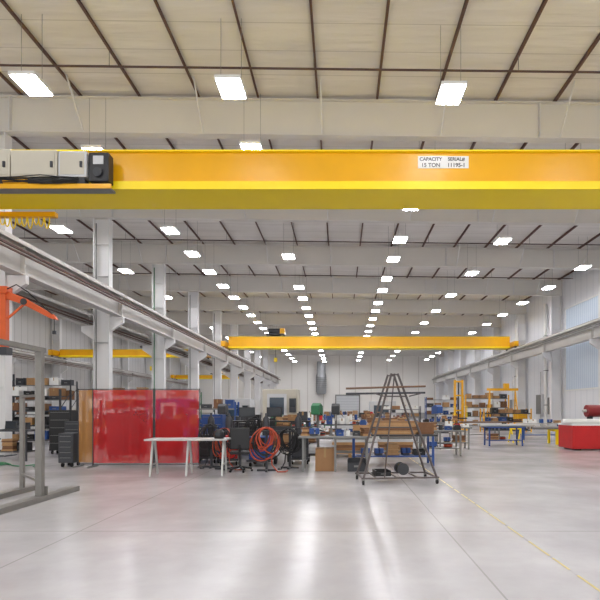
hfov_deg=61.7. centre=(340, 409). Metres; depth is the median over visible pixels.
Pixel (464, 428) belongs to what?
work table
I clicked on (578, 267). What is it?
diffuser
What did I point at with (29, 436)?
bin
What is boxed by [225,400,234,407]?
bin
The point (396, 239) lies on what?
diffuser
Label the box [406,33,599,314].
roof purlin
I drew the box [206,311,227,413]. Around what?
steel column
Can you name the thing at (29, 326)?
wall
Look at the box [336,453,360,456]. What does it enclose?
wooden pallet
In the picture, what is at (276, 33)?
ceiling
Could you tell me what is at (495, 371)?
steel column
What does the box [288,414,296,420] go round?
cardboard box
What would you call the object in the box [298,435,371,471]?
work table
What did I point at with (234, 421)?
work table
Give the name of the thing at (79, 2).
roof purlin
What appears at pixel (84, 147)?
ceiling light
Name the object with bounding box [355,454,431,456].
shelf
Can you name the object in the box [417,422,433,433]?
wooden crate
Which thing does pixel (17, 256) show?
runway
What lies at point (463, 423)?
work table
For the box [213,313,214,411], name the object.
conduit
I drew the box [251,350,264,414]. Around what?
steel column
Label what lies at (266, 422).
machine
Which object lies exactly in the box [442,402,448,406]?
wooden crate
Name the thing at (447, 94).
diffuser
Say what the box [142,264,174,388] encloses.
steel column
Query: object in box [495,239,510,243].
diffuser
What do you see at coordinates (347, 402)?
door
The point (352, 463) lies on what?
bin
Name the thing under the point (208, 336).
roof beam
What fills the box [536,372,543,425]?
electrical panel
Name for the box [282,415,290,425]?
stack
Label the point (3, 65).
pipe
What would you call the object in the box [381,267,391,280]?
ceiling light
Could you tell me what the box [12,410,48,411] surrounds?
shelf
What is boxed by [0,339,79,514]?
stand
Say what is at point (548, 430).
sawhorse
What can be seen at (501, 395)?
bin
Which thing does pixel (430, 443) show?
bench vise
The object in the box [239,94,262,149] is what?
ceiling light
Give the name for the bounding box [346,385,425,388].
pipe
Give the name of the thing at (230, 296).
ceiling light
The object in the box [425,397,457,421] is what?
storage rack
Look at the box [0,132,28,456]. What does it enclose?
steel column
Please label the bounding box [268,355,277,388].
steel column
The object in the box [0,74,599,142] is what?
roof beam
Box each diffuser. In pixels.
[10,75,51,95]
[50,226,71,232]
[82,148,101,149]
[161,228,178,233]
[185,252,199,256]
[203,270,215,273]
[216,79,244,98]
[241,144,260,149]
[282,254,294,258]
[381,277,391,280]
[387,257,399,261]
[393,237,406,242]
[437,85,465,104]
[465,272,477,275]
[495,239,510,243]
[542,286,554,289]
[575,266,590,269]
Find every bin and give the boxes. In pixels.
[12,417,26,420]
[16,378,26,384]
[16,422,30,429]
[17,442,31,450]
[23,391,34,394]
[25,407,34,409]
[27,434,34,438]
[45,416,48,424]
[45,430,48,438]
[49,397,58,399]
[49,406,65,409]
[61,380,73,384]
[201,404,211,407]
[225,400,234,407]
[326,416,331,423]
[336,430,343,435]
[347,458,365,471]
[353,430,359,435]
[372,469,390,475]
[412,449,424,454]
[444,426,451,429]
[490,408,497,412]
[497,417,506,420]
[499,394,506,397]
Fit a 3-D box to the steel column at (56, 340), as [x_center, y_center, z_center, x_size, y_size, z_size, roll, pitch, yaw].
[-27.275,-4.090,48.450,1.550,11.381,0.600,0,0,0]
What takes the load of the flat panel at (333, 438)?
on the flat panel at (337, 443)
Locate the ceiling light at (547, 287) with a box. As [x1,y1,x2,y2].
[541,285,555,289]
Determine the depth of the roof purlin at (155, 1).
15.21 m
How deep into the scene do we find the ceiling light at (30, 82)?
13.43 m
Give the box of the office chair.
[226,428,252,472]
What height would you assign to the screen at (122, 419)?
2.200 m
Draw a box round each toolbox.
[360,419,365,424]
[453,423,460,429]
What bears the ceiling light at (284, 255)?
hanging from the ceiling
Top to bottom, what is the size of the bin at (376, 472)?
0.120 m
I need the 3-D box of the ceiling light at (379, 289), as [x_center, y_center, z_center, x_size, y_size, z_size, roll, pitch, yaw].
[3.050,-9.717,36.700,0.688,1.945,0.896,0,0,0]
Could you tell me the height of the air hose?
0.059 m
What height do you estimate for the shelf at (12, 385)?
0.070 m
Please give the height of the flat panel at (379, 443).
0.085 m
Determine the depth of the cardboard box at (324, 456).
13.05 m
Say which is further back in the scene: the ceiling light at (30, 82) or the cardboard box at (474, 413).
the cardboard box at (474, 413)
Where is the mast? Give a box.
[453,380,467,429]
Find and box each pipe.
[0,51,599,73]
[20,230,599,244]
[83,267,572,278]
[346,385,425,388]
[346,392,424,394]
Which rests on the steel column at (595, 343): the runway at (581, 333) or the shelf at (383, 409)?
the runway at (581, 333)
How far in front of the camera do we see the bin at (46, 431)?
24.25 m
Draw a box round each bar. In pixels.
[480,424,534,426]
[532,427,557,428]
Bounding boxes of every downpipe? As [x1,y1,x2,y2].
[514,319,515,409]
[543,304,547,425]
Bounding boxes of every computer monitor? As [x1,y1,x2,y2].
[239,407,254,420]
[267,407,281,420]
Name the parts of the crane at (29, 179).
cabinet door, motor, cabinet door, motor, cabinet door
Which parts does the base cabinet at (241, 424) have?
drawer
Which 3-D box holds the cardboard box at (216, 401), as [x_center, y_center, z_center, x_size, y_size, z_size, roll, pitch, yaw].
[-6.013,-0.305,24.498,0.361,0.450,0.394,0,0,0]
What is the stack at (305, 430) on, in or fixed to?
on the work table at (300, 436)
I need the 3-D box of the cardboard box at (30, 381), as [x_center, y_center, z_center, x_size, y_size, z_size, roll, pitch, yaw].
[-23.360,-2.151,37.990,0.602,0.543,0.735,0,0,0]
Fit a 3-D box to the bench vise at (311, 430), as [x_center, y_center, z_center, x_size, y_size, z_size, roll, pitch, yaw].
[-0.648,0.580,13.243,0.368,0.200,0.200,0,0,2]
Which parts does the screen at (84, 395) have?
post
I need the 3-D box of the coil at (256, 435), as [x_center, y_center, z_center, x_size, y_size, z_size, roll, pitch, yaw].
[-1.879,1.016,13.030,0.993,1.168,0.626,0,0,6]
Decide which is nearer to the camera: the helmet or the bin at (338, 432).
the helmet
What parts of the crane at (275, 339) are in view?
trolley rail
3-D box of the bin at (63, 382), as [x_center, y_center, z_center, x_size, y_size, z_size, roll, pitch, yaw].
[-20.780,-2.087,37.994,0.694,0.415,0.556,0,0,0]
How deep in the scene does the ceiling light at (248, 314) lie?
46.09 m
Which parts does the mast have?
lift chain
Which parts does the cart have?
leg, leg, leg, leg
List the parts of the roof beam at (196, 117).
splice plate, splice plate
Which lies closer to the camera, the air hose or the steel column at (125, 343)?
the air hose
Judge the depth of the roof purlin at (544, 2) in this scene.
15.25 m
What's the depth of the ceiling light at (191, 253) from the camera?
28.10 m
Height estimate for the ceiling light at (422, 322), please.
1.945 m
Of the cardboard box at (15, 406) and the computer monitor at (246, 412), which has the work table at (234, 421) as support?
the computer monitor at (246, 412)
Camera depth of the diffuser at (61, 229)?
24.23 m
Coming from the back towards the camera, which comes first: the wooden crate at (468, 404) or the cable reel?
the wooden crate at (468, 404)
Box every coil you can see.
[198,423,221,468]
[212,428,245,469]
[244,416,272,461]
[249,427,287,471]
[278,428,301,469]
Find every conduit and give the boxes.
[96,223,96,388]
[154,268,154,387]
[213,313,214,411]
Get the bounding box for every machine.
[200,413,219,462]
[217,413,238,465]
[247,413,277,466]
[287,413,309,464]
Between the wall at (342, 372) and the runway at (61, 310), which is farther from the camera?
the wall at (342, 372)
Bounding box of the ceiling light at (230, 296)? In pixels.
[228,273,239,298]
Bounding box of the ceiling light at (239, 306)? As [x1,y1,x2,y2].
[238,293,247,308]
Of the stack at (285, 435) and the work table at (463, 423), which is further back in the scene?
the work table at (463, 423)
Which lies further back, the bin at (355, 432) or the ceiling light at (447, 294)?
the ceiling light at (447, 294)
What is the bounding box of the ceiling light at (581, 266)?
[574,236,591,269]
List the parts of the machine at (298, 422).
control panel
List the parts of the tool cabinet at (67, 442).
drawer, drawer, drawer, drawer, drawer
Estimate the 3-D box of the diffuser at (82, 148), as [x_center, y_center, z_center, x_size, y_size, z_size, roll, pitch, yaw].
[-8.350,-8.758,17.150,0.624,0.025,0.832,0,0,0]
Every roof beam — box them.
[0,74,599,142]
[12,209,599,225]
[25,272,562,295]
[27,237,599,269]
[52,295,526,313]
[92,311,500,327]
[122,323,481,335]
[146,334,306,341]
[174,342,453,351]
[182,348,443,356]
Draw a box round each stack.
[1,439,18,450]
[275,417,282,425]
[279,433,288,446]
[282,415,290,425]
[301,427,309,435]
[309,438,316,441]
[360,427,370,435]
[385,443,398,454]
[452,435,464,441]
[487,433,498,439]
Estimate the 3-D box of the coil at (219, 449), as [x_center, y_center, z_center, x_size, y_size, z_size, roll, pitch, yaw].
[-3.007,1.035,13.451,0.865,1.130,0.602,0,0,0]
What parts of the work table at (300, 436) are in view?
leg, leg, leg, leg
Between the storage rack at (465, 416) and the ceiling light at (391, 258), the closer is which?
the ceiling light at (391, 258)
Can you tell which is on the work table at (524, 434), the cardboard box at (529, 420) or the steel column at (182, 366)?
the cardboard box at (529, 420)
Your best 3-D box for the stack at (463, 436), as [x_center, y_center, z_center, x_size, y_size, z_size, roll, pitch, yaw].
[4.852,1.182,20.630,0.468,0.270,0.300,0,0,-12]
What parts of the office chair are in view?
seat, backrest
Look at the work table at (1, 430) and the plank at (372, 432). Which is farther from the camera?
the work table at (1, 430)
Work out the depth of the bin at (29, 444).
15.89 m
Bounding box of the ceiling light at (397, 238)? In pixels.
[393,223,407,242]
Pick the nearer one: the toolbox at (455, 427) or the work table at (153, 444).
the work table at (153, 444)
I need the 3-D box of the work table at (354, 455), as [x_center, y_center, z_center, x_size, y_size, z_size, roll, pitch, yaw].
[1.500,1.150,14.700,2.500,0.900,1.000,0,0,0]
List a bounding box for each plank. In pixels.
[372,427,415,428]
[372,428,416,429]
[372,430,417,431]
[372,432,415,433]
[373,425,415,426]
[374,421,414,422]
[374,423,415,424]
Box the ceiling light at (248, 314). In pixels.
[246,313,254,316]
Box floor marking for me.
[410,458,599,591]
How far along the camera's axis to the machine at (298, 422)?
14.68 m
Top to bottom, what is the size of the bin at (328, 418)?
0.374 m
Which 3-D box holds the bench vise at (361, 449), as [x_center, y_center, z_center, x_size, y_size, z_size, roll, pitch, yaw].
[0.764,1.217,14.720,0.368,0.200,0.200,0,0,-4]
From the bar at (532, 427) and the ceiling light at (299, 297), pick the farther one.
the ceiling light at (299, 297)
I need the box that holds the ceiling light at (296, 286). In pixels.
[294,284,303,288]
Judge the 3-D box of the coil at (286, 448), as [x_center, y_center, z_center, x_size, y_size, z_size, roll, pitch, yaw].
[-1.424,1.037,13.613,0.636,1.126,0.656,0,0,-12]
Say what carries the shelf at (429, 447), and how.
attached to the work table at (437, 430)
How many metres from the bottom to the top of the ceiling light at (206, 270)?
1.945 m
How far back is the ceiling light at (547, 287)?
35.69 m
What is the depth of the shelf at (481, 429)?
36.00 m
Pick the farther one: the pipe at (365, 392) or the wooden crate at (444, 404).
the wooden crate at (444, 404)
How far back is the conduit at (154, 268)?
32.65 m
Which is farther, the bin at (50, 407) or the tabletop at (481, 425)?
the bin at (50, 407)
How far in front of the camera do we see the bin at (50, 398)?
37.66 m
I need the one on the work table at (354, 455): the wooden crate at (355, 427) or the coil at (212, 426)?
the wooden crate at (355, 427)
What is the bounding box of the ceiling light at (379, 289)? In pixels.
[377,288,387,291]
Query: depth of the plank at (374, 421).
14.41 m
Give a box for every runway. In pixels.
[0,228,280,383]
[12,288,269,385]
[12,349,187,385]
[432,318,599,383]
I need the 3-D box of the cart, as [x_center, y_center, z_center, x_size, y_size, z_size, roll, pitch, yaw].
[1.226,0.395,11.197,1.700,2.408,1.000,0,0,-7]
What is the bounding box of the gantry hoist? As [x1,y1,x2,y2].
[487,383,518,423]
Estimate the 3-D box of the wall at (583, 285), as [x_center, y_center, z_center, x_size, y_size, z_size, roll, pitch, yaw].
[18.100,-4.550,45.800,0.200,12.300,97.600,0,0,0]
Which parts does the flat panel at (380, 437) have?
flat panel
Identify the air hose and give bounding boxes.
[0,462,34,466]
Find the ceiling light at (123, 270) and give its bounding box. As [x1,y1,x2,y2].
[117,268,133,272]
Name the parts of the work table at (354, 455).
leg, leg, leg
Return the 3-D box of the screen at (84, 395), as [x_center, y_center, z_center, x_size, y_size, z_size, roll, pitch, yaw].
[-7.195,0.500,14.100,0.450,2.200,0.560,0,0,0]
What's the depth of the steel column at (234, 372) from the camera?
56.19 m
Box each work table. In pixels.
[0,429,34,460]
[144,437,230,476]
[233,420,310,455]
[257,426,321,442]
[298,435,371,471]
[309,424,358,443]
[350,433,437,464]
[368,436,419,448]
[420,429,464,455]
[436,427,471,449]
[463,423,501,438]
[482,427,525,445]
[516,423,557,439]
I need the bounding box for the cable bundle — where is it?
[443,443,451,446]
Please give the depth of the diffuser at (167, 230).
24.46 m
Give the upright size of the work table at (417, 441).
0.950 m
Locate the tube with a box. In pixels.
[561,419,599,423]
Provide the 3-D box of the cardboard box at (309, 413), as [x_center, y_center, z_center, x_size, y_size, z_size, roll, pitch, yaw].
[-1.406,0.378,23.124,0.244,0.545,0.303,0,0,-6]
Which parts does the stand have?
floor rail, post, post, floor rail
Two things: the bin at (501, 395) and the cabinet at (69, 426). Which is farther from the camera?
the bin at (501, 395)
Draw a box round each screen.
[73,389,98,467]
[87,388,153,468]
[152,388,201,467]
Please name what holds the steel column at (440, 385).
on the floor
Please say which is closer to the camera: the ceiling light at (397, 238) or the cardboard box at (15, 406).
the cardboard box at (15, 406)
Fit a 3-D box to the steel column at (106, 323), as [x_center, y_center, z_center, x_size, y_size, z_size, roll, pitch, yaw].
[-12.000,-3.997,25.200,2.100,11.194,0.600,0,0,0]
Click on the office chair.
(240, 437)
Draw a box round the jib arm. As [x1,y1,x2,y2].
[0,284,57,354]
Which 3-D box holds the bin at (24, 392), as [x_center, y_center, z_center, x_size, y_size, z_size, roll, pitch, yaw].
[-15.175,-0.807,24.494,0.401,0.254,0.588,0,0,0]
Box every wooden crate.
[12,434,18,438]
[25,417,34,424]
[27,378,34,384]
[353,425,370,433]
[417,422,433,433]
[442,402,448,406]
[466,402,471,406]
[485,393,492,397]
[505,408,512,412]
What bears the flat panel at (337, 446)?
on the flat panel at (336, 448)
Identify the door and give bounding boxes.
[335,395,359,416]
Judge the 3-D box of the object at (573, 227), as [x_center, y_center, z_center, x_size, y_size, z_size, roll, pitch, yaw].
[13.615,-10.667,45.775,0.070,0.122,97.550,0,0,0]
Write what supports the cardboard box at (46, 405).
on the storage rack at (60, 396)
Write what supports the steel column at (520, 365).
on the floor
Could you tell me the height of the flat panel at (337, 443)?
0.085 m
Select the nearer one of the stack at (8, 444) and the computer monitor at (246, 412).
the stack at (8, 444)
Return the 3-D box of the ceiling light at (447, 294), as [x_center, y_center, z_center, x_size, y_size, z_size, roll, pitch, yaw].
[8.400,-9.717,38.200,0.688,1.945,0.896,0,0,0]
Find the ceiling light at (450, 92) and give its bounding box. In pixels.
[435,25,466,104]
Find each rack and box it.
[12,374,14,433]
[12,381,77,429]
[12,389,71,440]
[200,402,238,419]
[383,406,420,421]
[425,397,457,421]
[463,395,508,425]
[480,409,531,431]
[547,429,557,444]
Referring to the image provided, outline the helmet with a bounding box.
[214,429,223,438]
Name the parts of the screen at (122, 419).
post, rail, rail, post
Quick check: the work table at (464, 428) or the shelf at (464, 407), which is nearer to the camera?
the work table at (464, 428)
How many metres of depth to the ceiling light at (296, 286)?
35.41 m
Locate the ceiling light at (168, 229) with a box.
[160,209,179,233]
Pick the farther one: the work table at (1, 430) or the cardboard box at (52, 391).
the cardboard box at (52, 391)
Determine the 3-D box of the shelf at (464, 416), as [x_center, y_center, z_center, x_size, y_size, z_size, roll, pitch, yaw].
[13.600,0.622,46.955,3.918,0.070,0.910,0,0,0]
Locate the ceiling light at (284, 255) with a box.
[282,223,294,258]
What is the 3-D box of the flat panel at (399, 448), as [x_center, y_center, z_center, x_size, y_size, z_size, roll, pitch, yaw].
[1.900,1.329,17.600,1.161,0.085,0.840,0,0,1]
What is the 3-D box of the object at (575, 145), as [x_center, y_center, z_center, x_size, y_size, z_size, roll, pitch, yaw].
[9.495,-10.716,45.775,0.070,0.122,97.550,0,0,0]
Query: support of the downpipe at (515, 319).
attached to the wall at (583, 285)
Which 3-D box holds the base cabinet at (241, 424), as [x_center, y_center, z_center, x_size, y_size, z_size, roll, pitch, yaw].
[-3.398,1.025,17.780,0.800,1.150,0.540,0,0,-6]
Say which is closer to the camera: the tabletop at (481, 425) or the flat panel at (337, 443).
the flat panel at (337, 443)
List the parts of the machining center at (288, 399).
door, control panel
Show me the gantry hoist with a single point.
(505, 385)
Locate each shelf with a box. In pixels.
[12,385,75,385]
[12,400,68,400]
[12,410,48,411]
[200,408,236,409]
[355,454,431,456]
[383,409,419,409]
[429,447,458,448]
[464,407,507,407]
[464,416,507,416]
[466,398,507,398]
[481,429,530,430]
[485,413,530,413]
[490,439,521,440]
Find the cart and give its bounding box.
[355,373,438,484]
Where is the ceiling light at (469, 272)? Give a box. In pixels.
[465,244,478,275]
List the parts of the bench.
panel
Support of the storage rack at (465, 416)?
on the floor
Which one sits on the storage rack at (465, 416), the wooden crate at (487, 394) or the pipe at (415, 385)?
the wooden crate at (487, 394)
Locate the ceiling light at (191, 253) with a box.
[184,221,200,256]
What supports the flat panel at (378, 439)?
on the flat panel at (379, 443)
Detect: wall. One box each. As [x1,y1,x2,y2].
[12,290,187,416]
[199,354,435,412]
[436,269,597,425]
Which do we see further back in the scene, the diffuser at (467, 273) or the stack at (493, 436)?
the diffuser at (467, 273)
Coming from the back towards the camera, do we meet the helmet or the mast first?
the mast
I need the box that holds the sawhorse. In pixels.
[508,428,523,442]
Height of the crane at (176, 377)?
2.680 m
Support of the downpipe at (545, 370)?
attached to the wall at (583, 285)
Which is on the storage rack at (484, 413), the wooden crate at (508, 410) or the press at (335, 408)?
the wooden crate at (508, 410)
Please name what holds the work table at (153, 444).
on the floor
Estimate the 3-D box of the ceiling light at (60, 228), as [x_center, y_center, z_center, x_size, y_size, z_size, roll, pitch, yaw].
[-13.600,-9.717,24.300,0.688,1.945,0.896,0,0,0]
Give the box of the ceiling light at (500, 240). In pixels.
[493,237,511,243]
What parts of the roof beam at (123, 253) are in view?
splice plate, splice plate, splice plate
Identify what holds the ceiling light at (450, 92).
hanging from the ceiling
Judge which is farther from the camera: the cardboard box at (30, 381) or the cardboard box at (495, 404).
the cardboard box at (495, 404)
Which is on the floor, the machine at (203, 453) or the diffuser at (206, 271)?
the machine at (203, 453)
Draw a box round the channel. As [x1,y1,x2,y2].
[460,421,511,422]
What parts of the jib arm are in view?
arm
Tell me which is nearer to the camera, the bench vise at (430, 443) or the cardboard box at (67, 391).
the bench vise at (430, 443)
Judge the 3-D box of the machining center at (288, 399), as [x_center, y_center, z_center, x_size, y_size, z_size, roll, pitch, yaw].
[-3.800,0.150,31.945,2.200,2.900,2.110,0,0,0]
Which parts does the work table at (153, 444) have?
leg, leg, leg, leg, leg, leg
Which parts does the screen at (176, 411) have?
post, rail, rail, post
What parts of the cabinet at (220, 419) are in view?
drawer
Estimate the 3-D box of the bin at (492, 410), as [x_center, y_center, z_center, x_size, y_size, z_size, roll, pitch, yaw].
[11.175,0.038,36.494,0.447,0.364,0.522,0,0,0]
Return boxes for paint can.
[510,434,515,439]
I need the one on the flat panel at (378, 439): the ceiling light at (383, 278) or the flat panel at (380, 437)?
the flat panel at (380, 437)
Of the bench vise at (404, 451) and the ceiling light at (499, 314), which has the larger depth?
the ceiling light at (499, 314)
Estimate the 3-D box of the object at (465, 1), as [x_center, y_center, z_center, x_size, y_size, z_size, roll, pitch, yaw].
[3.315,-10.790,45.775,0.070,0.122,97.550,0,0,0]
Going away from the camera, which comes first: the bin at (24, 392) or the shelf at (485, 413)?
the bin at (24, 392)
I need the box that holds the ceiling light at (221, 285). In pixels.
[217,283,228,287]
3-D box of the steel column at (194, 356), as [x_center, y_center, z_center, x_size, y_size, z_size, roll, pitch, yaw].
[-12.000,-3.997,40.700,2.100,11.194,0.600,0,0,0]
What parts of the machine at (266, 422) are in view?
control panel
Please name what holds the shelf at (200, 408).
attached to the storage rack at (234, 408)
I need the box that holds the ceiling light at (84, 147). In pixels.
[81,98,105,149]
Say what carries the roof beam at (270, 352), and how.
attached to the wall at (29, 326)
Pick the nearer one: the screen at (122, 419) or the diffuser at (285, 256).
the screen at (122, 419)
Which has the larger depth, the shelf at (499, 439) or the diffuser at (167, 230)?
the diffuser at (167, 230)
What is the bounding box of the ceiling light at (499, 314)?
[497,296,507,315]
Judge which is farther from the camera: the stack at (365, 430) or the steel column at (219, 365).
the steel column at (219, 365)
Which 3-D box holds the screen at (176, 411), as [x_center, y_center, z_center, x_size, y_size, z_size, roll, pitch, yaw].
[-4.581,0.500,13.982,1.260,2.200,0.560,0,0,-3]
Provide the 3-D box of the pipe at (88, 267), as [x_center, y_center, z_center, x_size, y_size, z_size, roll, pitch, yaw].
[-5.000,-10.565,38.350,45.601,1.034,0.064,0,0,0]
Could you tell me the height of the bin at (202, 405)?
0.204 m
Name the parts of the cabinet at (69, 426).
drawer, drawer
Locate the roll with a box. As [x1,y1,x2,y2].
[582,405,599,418]
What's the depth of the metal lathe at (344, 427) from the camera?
25.22 m
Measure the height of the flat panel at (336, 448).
0.085 m
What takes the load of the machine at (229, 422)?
on the floor
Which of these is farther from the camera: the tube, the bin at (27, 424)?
the tube
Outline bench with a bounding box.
[558,423,599,449]
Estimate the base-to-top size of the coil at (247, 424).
1.418 m
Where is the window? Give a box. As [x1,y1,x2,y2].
[565,294,597,390]
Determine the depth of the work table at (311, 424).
22.80 m
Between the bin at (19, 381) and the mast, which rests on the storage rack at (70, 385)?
the bin at (19, 381)
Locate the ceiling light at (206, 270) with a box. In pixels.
[202,268,216,273]
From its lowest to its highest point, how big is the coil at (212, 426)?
1.238 m
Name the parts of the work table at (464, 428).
leg, leg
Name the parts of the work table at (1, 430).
leg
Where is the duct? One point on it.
(321, 381)
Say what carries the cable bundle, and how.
on the work table at (437, 430)
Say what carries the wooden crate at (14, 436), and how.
on the storage rack at (60, 396)
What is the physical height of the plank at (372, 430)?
0.050 m
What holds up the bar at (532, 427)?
on the sawhorse at (548, 430)
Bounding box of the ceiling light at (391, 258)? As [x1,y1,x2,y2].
[387,226,399,261]
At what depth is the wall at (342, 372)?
94.61 m
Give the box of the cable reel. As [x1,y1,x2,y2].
[394,462,408,474]
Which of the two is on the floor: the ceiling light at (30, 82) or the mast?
the mast
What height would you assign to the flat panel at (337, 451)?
0.085 m
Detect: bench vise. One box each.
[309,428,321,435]
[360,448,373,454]
[374,448,385,454]
[401,448,412,454]
[429,442,439,447]
[443,437,452,441]
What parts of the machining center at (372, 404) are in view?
door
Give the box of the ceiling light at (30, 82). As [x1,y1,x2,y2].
[8,14,53,95]
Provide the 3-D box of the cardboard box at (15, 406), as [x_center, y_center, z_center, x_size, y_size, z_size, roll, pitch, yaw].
[-15.825,-0.166,24.498,0.470,0.373,0.706,0,0,0]
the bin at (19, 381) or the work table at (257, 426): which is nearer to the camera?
the work table at (257, 426)
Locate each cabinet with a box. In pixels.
[49,410,77,453]
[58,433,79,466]
[64,421,77,432]
[201,414,225,453]
[235,422,256,449]
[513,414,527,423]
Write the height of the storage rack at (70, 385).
3.800 m
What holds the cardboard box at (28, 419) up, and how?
on the storage rack at (60, 396)
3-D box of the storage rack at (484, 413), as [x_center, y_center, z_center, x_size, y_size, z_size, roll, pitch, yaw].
[12.000,0.750,36.500,3.480,1.700,1.000,0,0,0]
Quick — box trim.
[200,413,434,417]
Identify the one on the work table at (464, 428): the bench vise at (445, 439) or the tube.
the bench vise at (445, 439)
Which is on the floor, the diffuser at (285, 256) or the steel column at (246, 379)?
the steel column at (246, 379)
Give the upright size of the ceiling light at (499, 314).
1.945 m
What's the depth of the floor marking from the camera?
5.99 m
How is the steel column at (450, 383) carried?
on the floor
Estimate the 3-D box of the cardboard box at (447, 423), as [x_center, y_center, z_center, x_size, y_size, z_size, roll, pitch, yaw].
[4.437,0.582,20.607,0.276,0.236,0.303,0,0,6]
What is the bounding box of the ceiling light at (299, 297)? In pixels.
[298,274,307,299]
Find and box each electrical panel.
[510,377,513,423]
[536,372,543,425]
[547,397,548,414]
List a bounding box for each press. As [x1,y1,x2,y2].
[217,404,227,414]
[310,403,323,455]
[331,404,343,434]
[430,405,444,443]
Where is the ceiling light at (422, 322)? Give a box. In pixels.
[420,313,428,323]
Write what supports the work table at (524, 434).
on the floor
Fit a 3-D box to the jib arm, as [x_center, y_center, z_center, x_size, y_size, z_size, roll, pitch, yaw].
[-10.664,-3.074,17.075,2.011,2.387,0.350,0,0,0]
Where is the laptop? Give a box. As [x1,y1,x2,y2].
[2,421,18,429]
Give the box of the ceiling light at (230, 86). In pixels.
[214,18,246,98]
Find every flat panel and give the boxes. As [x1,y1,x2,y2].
[332,442,364,444]
[333,438,364,441]
[336,438,364,439]
[336,445,364,447]
[336,448,359,449]
[336,450,359,452]
[377,438,412,441]
[378,442,412,444]
[378,444,412,446]
[378,446,412,449]
[379,436,411,438]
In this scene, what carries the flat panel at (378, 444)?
on the flat panel
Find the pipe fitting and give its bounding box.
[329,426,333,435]
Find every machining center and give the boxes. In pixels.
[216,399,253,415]
[262,389,299,434]
[369,401,395,417]
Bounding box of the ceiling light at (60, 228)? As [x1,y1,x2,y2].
[49,209,72,232]
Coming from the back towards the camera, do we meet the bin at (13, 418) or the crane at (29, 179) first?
the bin at (13, 418)
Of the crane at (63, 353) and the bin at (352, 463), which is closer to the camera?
the bin at (352, 463)
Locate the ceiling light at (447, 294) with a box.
[445,293,456,296]
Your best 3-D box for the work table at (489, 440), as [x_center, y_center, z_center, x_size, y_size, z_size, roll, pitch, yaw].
[7.300,1.175,22.500,1.700,0.850,0.900,0,0,0]
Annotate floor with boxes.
[0,418,599,599]
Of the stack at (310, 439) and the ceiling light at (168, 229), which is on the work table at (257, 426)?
the stack at (310, 439)
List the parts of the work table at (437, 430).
leg, leg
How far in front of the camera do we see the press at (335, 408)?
18.90 m
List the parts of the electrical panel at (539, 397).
door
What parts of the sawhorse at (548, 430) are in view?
leg, leg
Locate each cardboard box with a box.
[12,387,26,395]
[12,403,26,409]
[45,404,51,409]
[49,378,62,384]
[49,388,65,395]
[62,390,74,399]
[214,399,222,407]
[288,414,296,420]
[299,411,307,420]
[308,412,312,423]
[315,447,333,470]
[339,418,344,423]
[442,395,448,399]
[445,421,451,425]
[472,411,477,415]
[492,402,499,406]
[499,401,506,406]
[528,419,536,422]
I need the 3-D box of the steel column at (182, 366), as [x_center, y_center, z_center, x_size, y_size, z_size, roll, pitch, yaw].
[-27.275,-4.090,87.200,1.550,11.381,0.600,0,0,0]
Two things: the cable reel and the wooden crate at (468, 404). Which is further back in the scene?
the wooden crate at (468, 404)
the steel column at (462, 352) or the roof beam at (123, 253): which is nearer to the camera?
the roof beam at (123, 253)
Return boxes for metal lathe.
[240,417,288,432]
[337,415,378,440]
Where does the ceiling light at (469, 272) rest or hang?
hanging from the ceiling
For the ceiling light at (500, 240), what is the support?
hanging from the ceiling
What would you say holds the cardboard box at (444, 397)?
on the storage rack at (426, 397)
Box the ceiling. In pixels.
[0,0,599,315]
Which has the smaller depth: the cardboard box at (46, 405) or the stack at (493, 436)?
the stack at (493, 436)
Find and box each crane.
[0,149,599,228]
[48,346,210,370]
[170,373,238,379]
[221,328,518,361]
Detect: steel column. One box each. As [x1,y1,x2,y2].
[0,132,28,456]
[51,318,67,405]
[81,218,124,388]
[91,339,92,388]
[122,339,133,388]
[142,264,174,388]
[146,358,151,388]
[166,358,173,388]
[180,292,206,429]
[180,362,187,388]
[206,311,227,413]
[225,324,243,398]
[239,335,255,398]
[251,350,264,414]
[260,350,271,388]
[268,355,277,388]
[435,357,443,417]
[444,352,453,418]
[455,350,465,420]
[469,350,480,420]
[487,327,499,417]
[510,314,525,409]
[542,296,560,425]
[589,270,599,418]
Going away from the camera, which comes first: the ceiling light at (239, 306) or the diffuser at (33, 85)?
the diffuser at (33, 85)
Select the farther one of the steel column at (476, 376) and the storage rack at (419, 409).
the steel column at (476, 376)
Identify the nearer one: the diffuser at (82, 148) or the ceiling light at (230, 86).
the ceiling light at (230, 86)
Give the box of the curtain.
[79,390,91,462]
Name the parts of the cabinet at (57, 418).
drawer, drawer, drawer, drawer, drawer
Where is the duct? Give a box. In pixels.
[316,361,326,393]

